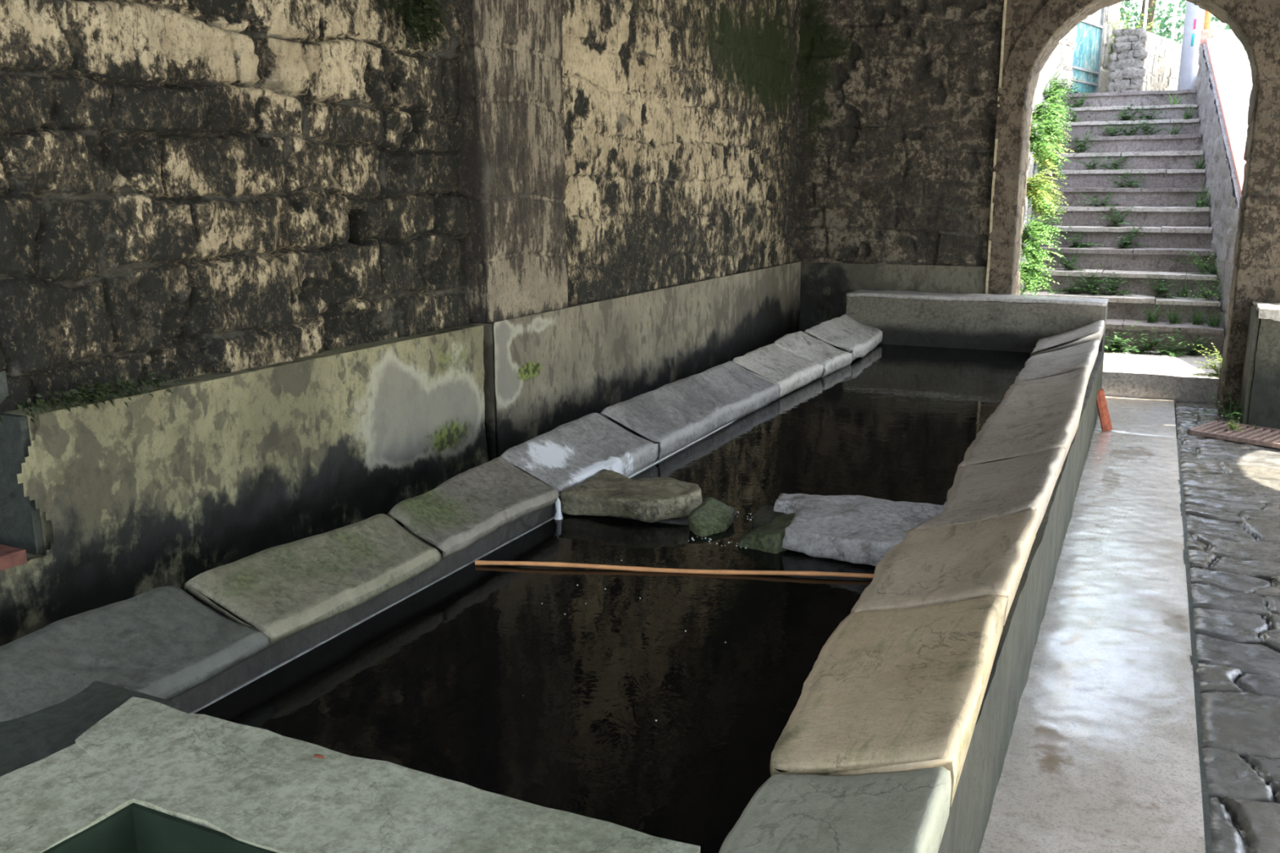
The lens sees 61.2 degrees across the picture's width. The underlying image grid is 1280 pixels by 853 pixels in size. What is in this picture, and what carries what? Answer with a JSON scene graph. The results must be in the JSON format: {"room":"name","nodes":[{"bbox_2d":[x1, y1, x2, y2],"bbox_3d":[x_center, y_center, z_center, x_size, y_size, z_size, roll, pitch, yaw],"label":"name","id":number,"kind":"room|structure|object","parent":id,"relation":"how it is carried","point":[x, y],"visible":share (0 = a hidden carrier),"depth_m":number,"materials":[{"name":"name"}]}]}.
{"room":"public wash house","nodes":[
{"label":"public wash house","id":0,"kind":"room"},
{"bbox_2d":[0,370,9,412],"bbox_3d":[-2.247,0.048,2.455,0.160,0.120,1.620,6,13,25],"label":"wall","id":1,"kind":"structure","parent":0,"point":[3,383],"depth_m":3.12,"materials":[{"name":"concrete"}]},
{"bbox_2d":[0,413,44,555],"bbox_3d":[-1.858,0.162,3.172,0.230,0.410,0.024,6,13,25],"label":"wall","id":2,"kind":"structure","parent":0,"point":[20,518],"depth_m":3.14,"materials":[{"name":"concrete"}]},
{"bbox_2d":[0,0,801,646],"bbox_3d":[-0.806,-1.195,5.177,0.319,3.652,9.942,6,13,25],"label":"wall","id":3,"kind":"structure","parent":0,"point":[202,187],"depth_m":4.16,"materials":[{"name":"stone"}]},
{"bbox_2d":[0,544,26,570],"bbox_3d":[-1.958,0.397,2.954,0.275,0.046,0.419,6,13,25],"label":"sill","id":4,"kind":"structure","parent":3,"relation":"on","point":[10,557],"depth_m":3.05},
{"bbox_2d":[0,371,196,423],"bbox_3d":[-1.628,-0.088,3.229,0.034,0.109,0.790,6,13,25],"label":"moss cushion","id":5,"kind":"object","parent":3,"relation":"on","point":[92,393],"visible":1,"depth_m":3.23,"materials":[{"name":"plant"}]},
{"bbox_2d":[391,0,448,79],"bbox_3d":[-0.920,-1.743,4.572,0.032,0.515,0.406,6,13,25],"label":"moss cushion","id":6,"kind":"object","parent":3,"relation":"attached to","point":[421,23],"visible":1,"depth_m":4.59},
{"bbox_2d":[453,0,568,322],"bbox_3d":[-0.663,-1.799,5.267,0.213,2.511,0.851,6,13,25],"label":"pillar","id":7,"kind":"structure","parent":3,"relation":"attached to","point":[510,152],"depth_m":5.25,"materials":[{"name":"stone"}]},
{"bbox_2d":[471,40,561,323],"bbox_3d":[-0.704,-1.809,5.323,0.290,2.515,0.720,6,13,25],"label":"trim","id":8,"kind":"structure","parent":3,"relation":"attached to","point":[493,98],"depth_m":5.29,"materials":[{"name":"stone"}]},
{"bbox_2d":[813,262,980,266],"bbox_3d":[2.014,-2.602,9.385,2.000,4.700,0.360,6,13,25],"label":"wall","id":9,"kind":"structure","parent":0,"point":[814,262],"depth_m":9.40,"materials":[{"name":"stone"}]},
{"bbox_2d":[792,0,1279,342],"bbox_3d":[3.706,-2.377,8.367,5.550,4.520,0.081,6,13,25],"label":"wall","id":10,"kind":"structure","parent":0,"point":[896,123],"depth_m":9.10,"materials":[{"name":"stone"}]},
{"bbox_2d":[985,0,1007,293],"bbox_3d":[2.889,-2.405,8.746,0.024,4.424,0.068,6,13,25],"label":"trim","id":11,"kind":"structure","parent":10,"relation":"attached to","point":[1005,1],"depth_m":8.77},
{"bbox_2d":[985,0,1279,416],"bbox_3d":[3.883,-1.856,8.610,2.049,3.459,0.481,6,13,25],"label":"archway","id":12,"kind":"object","parent":10,"relation":"attached to","point":[1254,24],"depth_m":8.31,"materials":[{"name":"stone"}]},
{"bbox_2d":[1017,49,1054,293],"bbox_3d":[4.298,-2.944,12.420,0.556,3.970,7.082,5,13,21],"label":"wall","id":13,"kind":"structure","parent":0,"point":[1048,68],"depth_m":11.42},
{"bbox_2d":[1019,268,1050,294],"bbox_3d":[3.424,-1.108,9.520,0.349,0.565,0.492,6,13,25],"label":"fern","id":14,"kind":"object","parent":13,"relation":"attached to","point":[1026,286],"visible":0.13,"depth_m":9.51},
{"bbox_2d":[1018,249,1059,296],"bbox_3d":[3.511,-1.386,9.726,0.467,0.425,0.378,-6,14,-25],"label":"fern","id":15,"kind":"object","parent":13,"relation":"attached to","point":[1027,277],"visible":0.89,"depth_m":9.70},
{"bbox_2d":[1020,211,1060,260],"bbox_3d":[3.414,-1.630,9.329,0.383,0.433,0.413,6,13,25],"label":"fern","id":16,"kind":"object","parent":13,"relation":"attached to","point":[1026,233],"visible":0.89,"depth_m":9.39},
{"bbox_2d":[1026,173,1057,217],"bbox_3d":[3.603,-2.084,9.747,0.312,0.396,0.382,6,13,25],"label":"fern","id":17,"kind":"object","parent":13,"relation":"attached to","point":[1044,202],"visible":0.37,"depth_m":9.75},
{"bbox_2d":[1021,222,1062,276],"bbox_3d":[3.700,-1.642,10.034,0.442,0.510,0.318,-4,13,-19],"label":"fern","id":18,"kind":"object","parent":13,"relation":"attached to","point":[1032,255],"visible":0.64,"depth_m":10.03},
{"bbox_2d":[1025,256,1061,295],"bbox_3d":[3.982,-1.498,10.784,0.367,0.432,0.414,6,13,25],"label":"fern","id":19,"kind":"object","parent":13,"relation":"attached to","point":[1033,268],"visible":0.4,"depth_m":10.76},
{"bbox_2d":[1026,164,1060,211],"bbox_3d":[3.468,-2.068,9.416,0.363,0.394,0.521,6,13,25],"label":"fern","id":20,"kind":"object","parent":13,"relation":"attached to","point":[1036,189],"visible":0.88,"depth_m":9.36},
{"bbox_2d":[1024,214,1066,248],"bbox_3d":[3.832,-1.859,10.339,0.367,0.324,0.429,9,15,36],"label":"fern","id":21,"kind":"object","parent":13,"relation":"attached to","point":[1046,230],"visible":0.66,"depth_m":10.34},
{"bbox_2d":[1028,111,1064,155],"bbox_3d":[3.403,-2.485,9.174,0.377,0.385,0.400,6,13,25],"label":"fern","id":22,"kind":"object","parent":13,"relation":"attached to","point":[1037,140],"visible":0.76,"depth_m":9.22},
{"bbox_2d":[1028,111,1064,167],"bbox_3d":[3.581,-2.526,9.557,0.387,0.518,0.373,-7,14,-28],"label":"fern","id":23,"kind":"object","parent":13,"relation":"attached to","point":[1031,147],"visible":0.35,"depth_m":9.56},
{"bbox_2d":[1028,189,1065,219],"bbox_3d":[3.954,-2.159,10.579,0.347,0.307,0.482,6,13,25],"label":"fern","id":24,"kind":"object","parent":13,"relation":"attached to","point":[1049,193],"visible":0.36,"depth_m":10.58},
{"bbox_2d":[1033,182,1066,226],"bbox_3d":[4.354,-2.361,11.572,0.380,0.480,0.426,6,13,25],"label":"fern","id":25,"kind":"object","parent":13,"relation":"attached to","point":[1061,210],"visible":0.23,"depth_m":11.57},
{"bbox_2d":[1032,168,1068,213],"bbox_3d":[4.131,-2.372,10.885,0.402,0.478,0.393,1,12,6],"label":"fern","id":26,"kind":"object","parent":13,"relation":"attached to","point":[1042,178],"visible":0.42,"depth_m":10.91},
{"bbox_2d":[1031,93,1070,133],"bbox_3d":[3.628,-2.801,9.679,0.392,0.366,0.432,1,12,6],"label":"fern","id":27,"kind":"object","parent":13,"relation":"attached to","point":[1039,108],"visible":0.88,"depth_m":9.69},
{"bbox_2d":[1035,218,1067,249],"bbox_3d":[4.288,-2.021,11.365,0.366,0.322,0.317,6,13,25],"label":"fern","id":28,"kind":"object","parent":13,"relation":"attached to","point":[1055,221],"visible":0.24,"depth_m":11.34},
{"bbox_2d":[1030,139,1074,186],"bbox_3d":[3.865,-2.487,10.176,0.391,0.462,0.372,6,13,25],"label":"fern","id":29,"kind":"object","parent":13,"relation":"attached to","point":[1044,161],"visible":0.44,"depth_m":10.20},
{"bbox_2d":[1033,151,1071,180],"bbox_3d":[4.385,-2.774,11.548,0.388,0.318,0.452,6,13,25],"label":"fern","id":30,"kind":"object","parent":13,"relation":"attached to","point":[1055,162],"visible":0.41,"depth_m":11.58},
{"bbox_2d":[1040,168,1065,217],"bbox_3d":[4.537,-2.583,11.999,0.380,0.549,0.545,6,13,25],"label":"fern","id":31,"kind":"object","parent":13,"relation":"attached to","point":[1060,202],"visible":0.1,"depth_m":12.01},
{"bbox_2d":[1039,141,1068,175],"bbox_3d":[4.891,-3.183,12.823,0.385,0.447,0.359,6,13,25],"label":"fern","id":32,"kind":"object","parent":13,"relation":"attached to","point":[1057,166],"visible":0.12,"depth_m":12.85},
{"bbox_2d":[1035,115,1073,163],"bbox_3d":[4.004,-2.789,10.539,0.392,0.452,0.466,6,13,25],"label":"fern","id":33,"kind":"object","parent":13,"relation":"attached to","point":[1050,127],"visible":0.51,"depth_m":10.51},
{"bbox_2d":[1040,103,1075,133],"bbox_3d":[4.230,-3.131,11.047,0.385,0.304,0.363,6,13,25],"label":"fern","id":34,"kind":"object","parent":13,"relation":"attached to","point":[1055,108],"visible":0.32,"depth_m":11.00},
{"bbox_2d":[1042,69,1073,117],"bbox_3d":[4.496,-3.574,11.693,0.341,0.561,0.366,-2,12,-9],"label":"fern","id":35,"kind":"object","parent":13,"relation":"attached to","point":[1055,92],"visible":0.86,"depth_m":11.70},
{"bbox_2d":[1044,112,1072,152],"bbox_3d":[4.744,-3.338,12.326,0.356,0.451,0.360,-1,12,-2],"label":"fern","id":36,"kind":"object","parent":13,"relation":"attached to","point":[1062,134],"visible":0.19,"depth_m":12.28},
{"bbox_2d":[1047,96,1072,130],"bbox_3d":[5.128,-3.860,13.254,0.327,0.463,0.331,2,12,9],"label":"fern","id":37,"kind":"object","parent":13,"relation":"attached to","point":[1061,96],"visible":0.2,"depth_m":13.25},
{"bbox_2d":[1049,68,1077,102],"bbox_3d":[5.589,-4.511,14.357,0.379,0.411,0.567,6,13,25],"label":"fern","id":38,"kind":"object","parent":13,"relation":"attached to","point":[1060,86],"visible":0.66,"depth_m":14.38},
{"bbox_2d":[978,395,1279,852],"bbox_3d":[3.095,0.768,4.504,2.600,0.050,9.500,6,13,25],"label":"floor","id":39,"kind":"structure","parent":0,"point":[1102,756],"depth_m":4.01,"materials":[{"name":"concrete"}]},
{"bbox_2d":[0,289,1108,852],"bbox_3d":[0.741,0.167,5.316,2.575,0.929,8.782,6,13,25],"label":"trough","id":40,"kind":"object","parent":39,"relation":"on","point":[896,738],"visible":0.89,"depth_m":2.68,"materials":[{"name":"stone"}]},
{"bbox_2d":[313,754,324,758],"bbox_3d":[-0.627,0.644,2.116,0.023,0.004,0.007,4,13,17],"label":"chip","id":41,"kind":"object","parent":40,"relation":"on","point":[314,755],"visible":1,"depth_m":2.11,"materials":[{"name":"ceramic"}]},
{"bbox_2d":[553,497,563,519],"bbox_3d":[-0.327,0.318,4.245,0.040,0.097,0.065,-9,15,-34],"label":"trickle","id":42,"kind":"object","parent":40,"relation":"attached to","point":[558,516],"visible":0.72,"depth_m":4.24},
{"bbox_2d":[194,343,1031,852],"bbox_3d":[1.037,0.123,5.474,1.445,0.065,7.520,6,13,25],"label":"water","id":43,"kind":"object","parent":40,"relation":"in","point":[435,682],"visible":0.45,"depth_m":3.10,"materials":[{"name":"black liquid"}]},
{"bbox_2d":[522,511,752,721],"bbox_3d":[-0.004,0.572,3.258,0.639,0.009,2.306,6,13,25],"label":"bubbles","id":44,"kind":"object","parent":43,"relation":"on","point":[737,512],"visible":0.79,"depth_m":3.95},
{"bbox_2d":[475,560,874,578],"bbox_3d":[0.119,0.481,3.636,1.373,0.024,0.017,1,12,6],"label":"pole","id":45,"kind":"object","parent":43,"relation":"on","point":[477,562],"visible":0.95,"depth_m":3.63,"materials":[{"name":"wood"}]},
{"bbox_2d":[560,469,702,522],"bbox_3d":[-0.009,0.283,4.345,0.517,0.108,0.400,6,13,25],"label":"stone slab","id":46,"kind":"object","parent":40,"relation":"on","point":[607,492],"visible":0.98,"depth_m":4.24,"materials":[{"name":"stone"}]},
{"bbox_2d":[688,496,734,537],"bbox_3d":[0.269,0.391,4.122,0.144,0.189,0.243,6,13,25],"label":"mossy rock","id":47,"kind":"object","parent":40,"relation":"in","point":[713,516],"visible":0.6,"depth_m":4.10,"materials":[{"name":"stone"}]},
{"bbox_2d":[737,512,795,553],"bbox_3d":[0.501,0.425,3.995,0.201,0.185,0.322,8,15,32],"label":"mossy rock","id":48,"kind":"object","parent":40,"relation":"in","point":[767,537],"visible":0.49,"depth_m":3.87,"materials":[{"name":"stone"}]},
{"bbox_2d":[751,505,786,528],"bbox_3d":[0.509,0.386,4.166,0.154,0.130,0.215,6,13,25],"label":"mossy rock","id":49,"kind":"object","parent":40,"relation":"in","point":[766,513],"visible":0.3,"depth_m":4.11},
{"bbox_2d":[773,493,947,566],"bbox_3d":[0.775,0.368,3.964,0.672,0.118,0.598,6,13,25],"label":"stone slab","id":50,"kind":"object","parent":40,"relation":"on","point":[853,529],"visible":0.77,"depth_m":3.85,"materials":[{"name":"stone"}]},
{"bbox_2d":[1096,388,1112,431],"bbox_3d":[3.357,-0.118,7.846,0.144,0.306,0.097,6,13,25],"label":"tile","id":51,"kind":"structure","parent":39,"relation":"on","point":[1104,415],"depth_m":7.82,"materials":[{"name":"ceramic"}]},
{"bbox_2d":[1022,88,1224,404],"bbox_3d":[5.456,-2.475,12.369,1.891,3.083,7.882,5,13,21],"label":"stone staircase","id":52,"kind":"structure","parent":39,"relation":"on","point":[1167,179],"depth_m":11.92,"materials":[{"name":"stone"}]},
{"bbox_2d":[1055,246,1085,271],"bbox_3d":[4.631,-1.742,11.575,0.415,0.351,0.464,6,13,25],"label":"weed","id":53,"kind":"object","parent":52,"relation":"on","point":[1064,261],"visible":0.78,"depth_m":11.59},
{"bbox_2d":[1049,273,1092,293],"bbox_3d":[4.454,-1.422,11.234,0.566,0.342,0.368,6,13,25],"label":"weed","id":54,"kind":"object","parent":52,"relation":"on","point":[1069,290],"visible":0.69,"depth_m":11.24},
{"bbox_2d":[1055,77,1089,93],"bbox_3d":[6.074,-4.763,15.226,0.495,0.307,0.389,6,13,25],"label":"weed","id":55,"kind":"object","parent":52,"relation":"on","point":[1081,91],"visible":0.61,"depth_m":15.28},
{"bbox_2d":[1063,103,1089,121],"bbox_3d":[5.813,-4.156,14.580,0.360,0.447,0.540,11,16,41],"label":"weed","id":56,"kind":"object","parent":52,"relation":"on","point":[1073,113],"visible":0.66,"depth_m":14.53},
{"bbox_2d":[1061,91,1095,107],"bbox_3d":[6.051,-4.422,14.996,0.501,0.436,0.473,6,13,25],"label":"weed","id":57,"kind":"object","parent":52,"relation":"on","point":[1077,105],"visible":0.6,"depth_m":14.95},
{"bbox_2d":[1056,224,1104,248],"bbox_3d":[4.846,-2.033,11.947,0.492,0.392,0.472,2,12,12],"label":"weed","id":58,"kind":"object","parent":52,"relation":"on","point":[1076,244],"visible":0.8,"depth_m":11.95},
{"bbox_2d":[1071,128,1097,152],"bbox_3d":[5.641,-3.578,13.812,0.338,0.415,0.480,6,13,25],"label":"weed","id":59,"kind":"object","parent":52,"relation":"on","point":[1082,145],"visible":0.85,"depth_m":13.79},
{"bbox_2d":[1075,264,1110,293],"bbox_3d":[4.650,-1.485,11.178,0.414,0.386,0.515,3,13,15],"label":"weed","id":60,"kind":"object","parent":52,"relation":"on","point":[1088,287],"visible":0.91,"depth_m":11.17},
{"bbox_2d":[1075,147,1111,169],"bbox_3d":[5.578,-3.225,13.344,0.447,0.398,0.389,11,16,41],"label":"weed","id":61,"kind":"object","parent":52,"relation":"on","point":[1092,166],"visible":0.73,"depth_m":13.36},
{"bbox_2d":[1075,191,1118,206],"bbox_3d":[5.329,-2.559,12.654,0.502,0.452,0.494,6,13,25],"label":"weed","id":62,"kind":"object","parent":52,"relation":"on","point":[1104,203],"visible":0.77,"depth_m":12.61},
{"bbox_2d":[1093,118,1130,136],"bbox_3d":[6.118,-3.796,14.042,0.444,0.406,0.532,6,13,25],"label":"weed","id":63,"kind":"object","parent":52,"relation":"on","point":[1108,130],"visible":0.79,"depth_m":14.04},
{"bbox_2d":[1091,268,1134,295],"bbox_3d":[4.786,-1.413,11.064,0.448,0.377,0.564,-5,13,-21],"label":"weed","id":64,"kind":"object","parent":52,"relation":"on","point":[1117,286],"visible":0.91,"depth_m":11.06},
{"bbox_2d":[1097,152,1131,169],"bbox_3d":[5.804,-3.187,13.305,0.477,0.346,0.553,6,13,25],"label":"weed","id":65,"kind":"object","parent":52,"relation":"on","point":[1114,167],"visible":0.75,"depth_m":13.26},
{"bbox_2d":[1103,334,1128,350],"bbox_3d":[4.395,-0.760,10.370,0.501,0.478,0.382,9,15,37],"label":"weed","id":66,"kind":"object","parent":52,"relation":"on","point":[1106,342],"visible":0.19,"depth_m":10.31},
{"bbox_2d":[1099,204,1137,226],"bbox_3d":[5.383,-2.248,12.122,0.465,0.456,0.478,-6,14,-25],"label":"weed","id":67,"kind":"object","parent":52,"relation":"on","point":[1115,212],"visible":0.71,"depth_m":12.18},
{"bbox_2d":[1102,168,1142,188],"bbox_3d":[5.752,-2.885,12.841,0.505,0.325,0.418,6,13,25],"label":"weed","id":68,"kind":"object","parent":52,"relation":"on","point":[1131,184],"visible":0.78,"depth_m":12.86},
{"bbox_2d":[1103,320,1142,353],"bbox_3d":[4.481,-0.796,10.253,0.424,0.396,0.488,-9,15,-34],"label":"weed","id":69,"kind":"object","parent":52,"relation":"on","point":[1118,344],"visible":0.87,"depth_m":10.25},
{"bbox_2d":[1113,97,1139,120],"bbox_3d":[6.453,-4.121,14.375,0.454,0.453,0.482,6,13,25],"label":"weed","id":70,"kind":"object","parent":52,"relation":"on","point":[1129,108],"visible":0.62,"depth_m":14.34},
{"bbox_2d":[1115,118,1145,135],"bbox_3d":[6.303,-3.763,13.909,0.458,0.395,0.401,3,13,15],"label":"weed","id":71,"kind":"object","parent":52,"relation":"on","point":[1124,131],"visible":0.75,"depth_m":13.91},
{"bbox_2d":[1115,223,1148,250],"bbox_3d":[5.365,-1.985,11.752,0.395,0.428,0.520,6,13,25],"label":"weed","id":72,"kind":"object","parent":52,"relation":"on","point":[1125,242],"visible":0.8,"depth_m":11.76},
{"bbox_2d":[1124,102,1168,119],"bbox_3d":[6.706,-4.100,14.198,0.538,0.328,0.405,-1,12,-6],"label":"weed","id":73,"kind":"object","parent":52,"relation":"on","point":[1140,112],"visible":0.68,"depth_m":14.23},
{"bbox_2d":[1124,324,1173,354],"bbox_3d":[4.775,-0.749,10.168,0.472,0.381,0.477,6,13,25],"label":"weed","id":74,"kind":"object","parent":52,"relation":"on","point":[1148,347],"visible":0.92,"depth_m":10.16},
{"bbox_2d":[1138,119,1167,138],"bbox_3d":[6.521,-3.753,13.879,0.434,0.431,0.471,6,13,25],"label":"weed","id":75,"kind":"object","parent":52,"relation":"on","point":[1147,126],"visible":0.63,"depth_m":13.83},
{"bbox_2d":[1134,298,1181,322],"bbox_3d":[4.996,-1.116,10.519,0.496,0.218,0.416,6,13,25],"label":"grass tuft","id":76,"kind":"object","parent":52,"relation":"on","point":[1152,319],"visible":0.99,"depth_m":10.56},
{"bbox_2d":[1141,272,1183,297],"bbox_3d":[5.262,-1.327,10.921,0.460,0.467,0.465,-7,14,-29],"label":"weed","id":77,"kind":"object","parent":52,"relation":"on","point":[1159,288],"visible":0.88,"depth_m":10.87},
{"bbox_2d":[1151,329,1193,357],"bbox_3d":[4.945,-0.725,10.138,0.410,0.385,0.558,6,13,25],"label":"weed","id":78,"kind":"object","parent":52,"relation":"on","point":[1158,346],"visible":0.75,"depth_m":10.10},
{"bbox_2d":[1160,88,1190,104],"bbox_3d":[7.110,-4.366,14.257,0.532,0.244,0.378,3,13,16],"label":"leaf plant","id":79,"kind":"object","parent":52,"relation":"on","point":[1176,100],"visible":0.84,"depth_m":14.36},
{"bbox_2d":[1161,121,1189,134],"bbox_3d":[6.765,-3.770,13.702,0.455,0.176,0.330,6,13,25],"label":"grass tuft","id":80,"kind":"object","parent":52,"relation":"on","point":[1175,130],"visible":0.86,"depth_m":13.71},
{"bbox_2d":[1157,300,1194,324],"bbox_3d":[5.152,-1.105,10.462,0.434,0.219,0.420,2,12,10],"label":"grass tuft","id":81,"kind":"object","parent":52,"relation":"on","point":[1175,317],"visible":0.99,"depth_m":10.48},
{"bbox_2d":[1168,268,1198,297],"bbox_3d":[5.437,-1.441,10.793,0.466,0.305,0.390,-1,12,-3],"label":"grass tuft","id":82,"kind":"object","parent":52,"relation":"on","point":[1184,291],"visible":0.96,"depth_m":10.82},
{"bbox_2d":[1177,100,1198,119],"bbox_3d":[7.073,-4.085,13.939,0.433,0.261,0.438,1,12,4],"label":"grass tuft","id":83,"kind":"object","parent":52,"relation":"on","point":[1187,117],"visible":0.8,"depth_m":13.97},
{"bbox_2d":[1170,247,1217,275],"bbox_3d":[5.616,-1.623,11.087,0.549,0.430,0.430,11,17,42],"label":"weed","id":84,"kind":"object","parent":52,"relation":"on","point":[1202,272],"visible":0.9,"depth_m":11.07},
{"bbox_2d":[1170,328,1219,355],"bbox_3d":[5.129,-0.703,10.054,0.470,0.384,0.456,1,12,4],"label":"weed","id":85,"kind":"object","parent":52,"relation":"on","point":[1191,351],"visible":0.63,"depth_m":10.04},
{"bbox_2d":[1184,151,1205,168],"bbox_3d":[6.635,-3.183,12.830,0.479,0.260,0.262,6,13,25],"label":"grass tuft","id":86,"kind":"object","parent":52,"relation":"on","point":[1198,166],"visible":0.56,"depth_m":12.89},
{"bbox_2d":[1178,182,1212,218],"bbox_3d":[6.305,-2.493,12.073,0.570,0.587,0.536,3,13,13],"label":"weed","id":87,"kind":"object","parent":52,"relation":"on","point":[1205,202],"visible":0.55,"depth_m":12.03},
{"bbox_2d":[1183,184,1208,207],"bbox_3d":[6.287,-2.600,12.161,0.513,0.266,0.374,6,13,25],"label":"grass tuft","id":88,"kind":"object","parent":52,"relation":"on","point":[1196,201],"visible":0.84,"depth_m":12.17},
{"bbox_2d":[1180,305,1216,324],"bbox_3d":[5.328,-1.078,10.386,0.391,0.198,0.475,-4,13,-17],"label":"grass tuft","id":89,"kind":"object","parent":52,"relation":"on","point":[1198,322],"visible":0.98,"depth_m":10.38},
{"bbox_2d":[1178,270,1222,299],"bbox_3d":[5.524,-1.375,10.561,0.470,0.345,0.609,6,13,25],"label":"weed","id":90,"kind":"object","parent":52,"relation":"on","point":[1201,285],"visible":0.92,"depth_m":10.62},
{"bbox_2d":[1180,342,1223,377],"bbox_3d":[4.760,-0.593,8.951,0.554,0.446,0.473,-10,16,-38],"label":"fern","id":91,"kind":"object","parent":52,"relation":"on","point":[1212,366],"visible":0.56,"depth_m":8.95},
{"bbox_2d":[1194,253,1217,274],"bbox_3d":[5.742,-1.637,10.924,0.295,0.201,0.442,-5,13,-21],"label":"grass tuft","id":92,"kind":"object","parent":52,"relation":"on","point":[1212,271],"visible":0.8,"depth_m":10.94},
{"bbox_2d":[1202,297,1225,326],"bbox_3d":[5.450,-1.073,10.178,0.558,0.275,0.302,-3,13,-15],"label":"grass tuft","id":93,"kind":"object","parent":52,"relation":"on","point":[1211,322],"visible":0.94,"depth_m":10.22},
{"bbox_2d":[1194,377,1256,428],"bbox_3d":[4.318,-0.162,7.955,0.428,0.361,0.447,6,13,25],"label":"fern","id":94,"kind":"object","parent":39,"relation":"on","point":[1237,403],"visible":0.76,"depth_m":8.02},
{"bbox_2d":[1213,384,1240,419],"bbox_3d":[4.506,-0.193,8.070,0.541,0.334,0.454,6,13,25],"label":"grass tuft","id":95,"kind":"object","parent":39,"relation":"on","point":[1230,404],"visible":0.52,"depth_m":8.21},
{"bbox_2d":[1186,420,1279,448],"bbox_3d":[4.527,0.109,7.373,0.500,0.030,1.350,-11,16,-40],"label":"drain grate","id":96,"kind":"object","parent":39,"relation":"on","point":[1260,436],"visible":0.98,"depth_m":7.64,"materials":[{"name":"metal"}]},
{"bbox_2d":[1225,417,1244,431],"bbox_3d":[4.236,-0.021,7.713,0.124,0.107,0.120,6,13,25],"label":"fern","id":97,"kind":"object","parent":96,"relation":"on","point":[1230,424],"visible":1,"depth_m":7.70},
{"bbox_2d":[1238,302,1279,429],"bbox_3d":[4.980,-0.404,7.824,1.066,0.923,0.561,6,13,25],"label":"stone block","id":98,"kind":"object","parent":39,"relation":"on","point":[1260,389],"visible":0.92,"depth_m":7.79,"materials":[{"name":"stone"}]},
{"bbox_2d":[1176,439,1212,852],"bbox_3d":[2.092,0.869,4.103,0.032,0.049,7.902,6,13,25],"label":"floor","id":99,"kind":"structure","parent":0,"point":[1193,659],"depth_m":3.82,"materials":[{"name":"stone"}]},
{"bbox_2d":[1194,28,1246,357],"bbox_3d":[6.492,-2.828,12.201,0.188,3.837,5.930,5,13,21],"label":"wall","id":100,"kind":"structure","parent":0,"point":[1222,146],"depth_m":11.57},
{"bbox_2d":[1213,29,1252,150],"bbox_3d":[9.595,-2.856,11.538,6.701,4.200,9.940,6,13,25],"label":"wall","id":101,"kind":"structure","parent":0,"point":[1233,56],"depth_m":14.65,"materials":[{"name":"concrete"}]},
{"bbox_3d":[17.255,-8.475,33.449,14.000,0.300,42.900,6,13,25],"label":"floor","id":102,"kind":"structure","parent":0,"visible":0},
{"bbox_2d":[1053,1,1121,93],"bbox_3d":[6.537,-6.905,15.957,0.458,4.300,2.844,10,16,39],"label":"wall","id":103,"kind":"structure","parent":102,"relation":"on","point":[1064,52],"depth_m":16.56,"materials":[{"name":"paint"}]},
{"bbox_2d":[1069,7,1105,93],"bbox_3d":[6.659,-5.628,16.203,0.080,1.500,1.260,10,16,39],"label":"plank door","id":104,"kind":"structure","parent":103,"relation":"in","point":[1087,50],"depth_m":16.30,"materials":[{"name":"teal paint"}]},
{"bbox_2d":[1107,27,1147,92],"bbox_3d":[7.233,-5.305,16.073,0.516,1.120,0.322,6,13,25],"label":"pier","id":105,"kind":"object","parent":102,"relation":"on","point":[1126,73],"visible":0.73,"depth_m":15.95,"materials":[{"name":"stone"}]},
{"bbox_2d":[1142,0,1148,28],"bbox_3d":[8.239,-6.614,17.664,0.041,2.800,0.041,-11,16,-41],"label":"fence post","id":106,"kind":"object","parent":102,"relation":"on","point":[1146,1],"visible":0.35,"depth_m":17.62,"materials":[{"name":"white paint"}]},
{"bbox_2d":[1138,31,1182,91],"bbox_3d":[8.375,-5.554,17.300,0.372,1.080,3.373,10,16,38],"label":"wall","id":107,"kind":"structure","parent":102,"relation":"on","point":[1163,75],"depth_m":16.56,"materials":[{"name":"paint"}]},
{"bbox_2d":[1105,1,1180,62],"bbox_3d":[7.606,-6.182,16.766,1.734,1.186,1.716,6,13,25],"label":"bush","id":108,"kind":"object","parent":107,"relation":"on","point":[1123,20],"visible":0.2,"depth_m":16.68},
{"bbox_2d":[1119,0,1220,44],"bbox_3d":[10.226,-8.860,21.465,5.505,5.980,4.799,0,12,-1],"label":"tree","id":109,"kind":"object","parent":102,"relation":"on","point":[1152,9],"visible":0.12,"depth_m":21.53,"materials":[{"name":"green plant"}]},
{"bbox_2d":[1170,0,1177,40],"bbox_3d":[8.586,-6.558,17.397,0.041,2.800,0.041,-11,16,-41],"label":"fence post","id":110,"kind":"object","parent":102,"relation":"on","point":[1175,1],"visible":0.47,"depth_m":17.39,"materials":[{"name":"white paint"}]},
{"bbox_2d":[1177,0,1204,89],"bbox_3d":[7.601,-6.621,14.634,0.259,4.302,0.248,6,13,25],"label":"utility pole","id":111,"kind":"object","parent":102,"relation":"on","point":[1194,16],"visible":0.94,"depth_m":14.85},
{"bbox_2d":[1168,0,1231,30],"bbox_3d":[12.264,-8.248,19.850,4.768,7.319,4.473,6,13,25],"label":"tree","id":112,"kind":"object","parent":102,"relation":"on","point":[1184,6],"visible":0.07,"depth_m":19.61,"materials":[{"name":"green plant"}]},
{"bbox_2d":[1203,9,1211,29],"bbox_3d":[7.991,-5.784,15.252,0.097,2.200,0.097,6,13,25],"label":"post","id":113,"kind":"object","parent":102,"relation":"on","point":[1207,17],"visible":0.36,"depth_m":15.23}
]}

